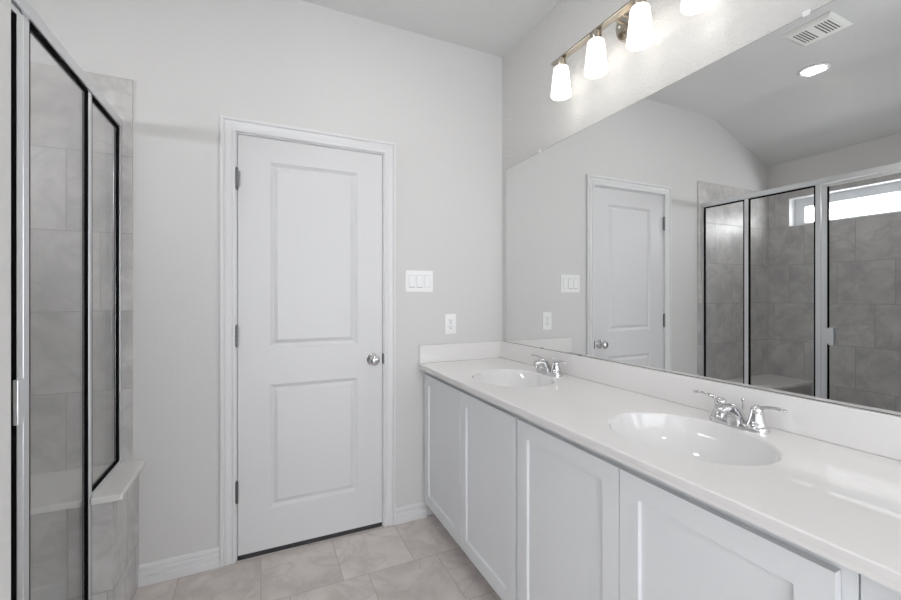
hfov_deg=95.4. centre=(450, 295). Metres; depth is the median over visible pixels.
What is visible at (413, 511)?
baseboard
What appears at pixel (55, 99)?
tiled wall
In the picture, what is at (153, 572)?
baseboard
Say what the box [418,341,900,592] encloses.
countertop
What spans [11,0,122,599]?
shower enclosure
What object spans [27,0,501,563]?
wall
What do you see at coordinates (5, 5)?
wall partition
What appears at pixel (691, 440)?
basin
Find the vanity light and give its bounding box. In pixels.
[551,0,713,100]
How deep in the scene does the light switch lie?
2.33 m
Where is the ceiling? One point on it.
(493, 27)
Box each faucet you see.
[531,355,565,376]
[693,390,787,433]
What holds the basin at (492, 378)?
in the countertop
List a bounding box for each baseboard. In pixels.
[138,546,219,586]
[396,501,426,524]
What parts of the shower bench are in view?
seat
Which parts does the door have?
knob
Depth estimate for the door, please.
2.08 m
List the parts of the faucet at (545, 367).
spout, plate, handle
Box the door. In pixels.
[220,115,395,567]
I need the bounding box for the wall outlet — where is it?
[445,314,455,333]
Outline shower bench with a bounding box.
[30,459,145,599]
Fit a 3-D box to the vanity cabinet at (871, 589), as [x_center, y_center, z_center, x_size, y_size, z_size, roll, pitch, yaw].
[0.975,0.843,0.513,0.531,0.852,0.515,0,0,-25]
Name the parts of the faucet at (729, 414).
lever, handle, spout, plate, handle, lever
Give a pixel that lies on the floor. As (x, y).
(419, 559)
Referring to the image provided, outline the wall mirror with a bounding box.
[506,0,900,415]
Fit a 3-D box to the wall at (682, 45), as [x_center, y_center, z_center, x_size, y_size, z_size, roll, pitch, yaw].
[1.131,-0.112,0.962,0.120,2.762,3.840,0,0,-25]
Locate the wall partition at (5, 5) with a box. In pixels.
[0,0,10,599]
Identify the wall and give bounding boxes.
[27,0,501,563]
[30,62,132,474]
[502,0,896,415]
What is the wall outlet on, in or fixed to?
attached to the wall at (190, 64)
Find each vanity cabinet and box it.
[424,372,520,599]
[517,416,860,599]
[861,575,900,599]
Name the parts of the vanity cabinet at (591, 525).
cabinet door, cabinet door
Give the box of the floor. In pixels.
[133,514,501,599]
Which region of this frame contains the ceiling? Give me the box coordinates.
[301,0,559,56]
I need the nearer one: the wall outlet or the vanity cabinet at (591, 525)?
the vanity cabinet at (591, 525)
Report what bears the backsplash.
attached to the wall at (682, 45)
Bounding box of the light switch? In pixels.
[406,270,432,291]
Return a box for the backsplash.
[501,341,900,460]
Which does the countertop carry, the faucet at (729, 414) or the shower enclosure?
the faucet at (729, 414)
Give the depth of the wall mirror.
1.28 m
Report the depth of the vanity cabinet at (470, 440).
1.77 m
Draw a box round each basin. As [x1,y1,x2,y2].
[473,370,553,387]
[610,414,779,465]
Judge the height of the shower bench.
0.550 m
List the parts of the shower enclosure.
shower door, door handle, post, header rail, post, bench rail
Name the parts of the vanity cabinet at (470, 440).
cabinet door, frame, cabinet door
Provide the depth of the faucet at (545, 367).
1.98 m
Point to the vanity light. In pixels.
(634, 28)

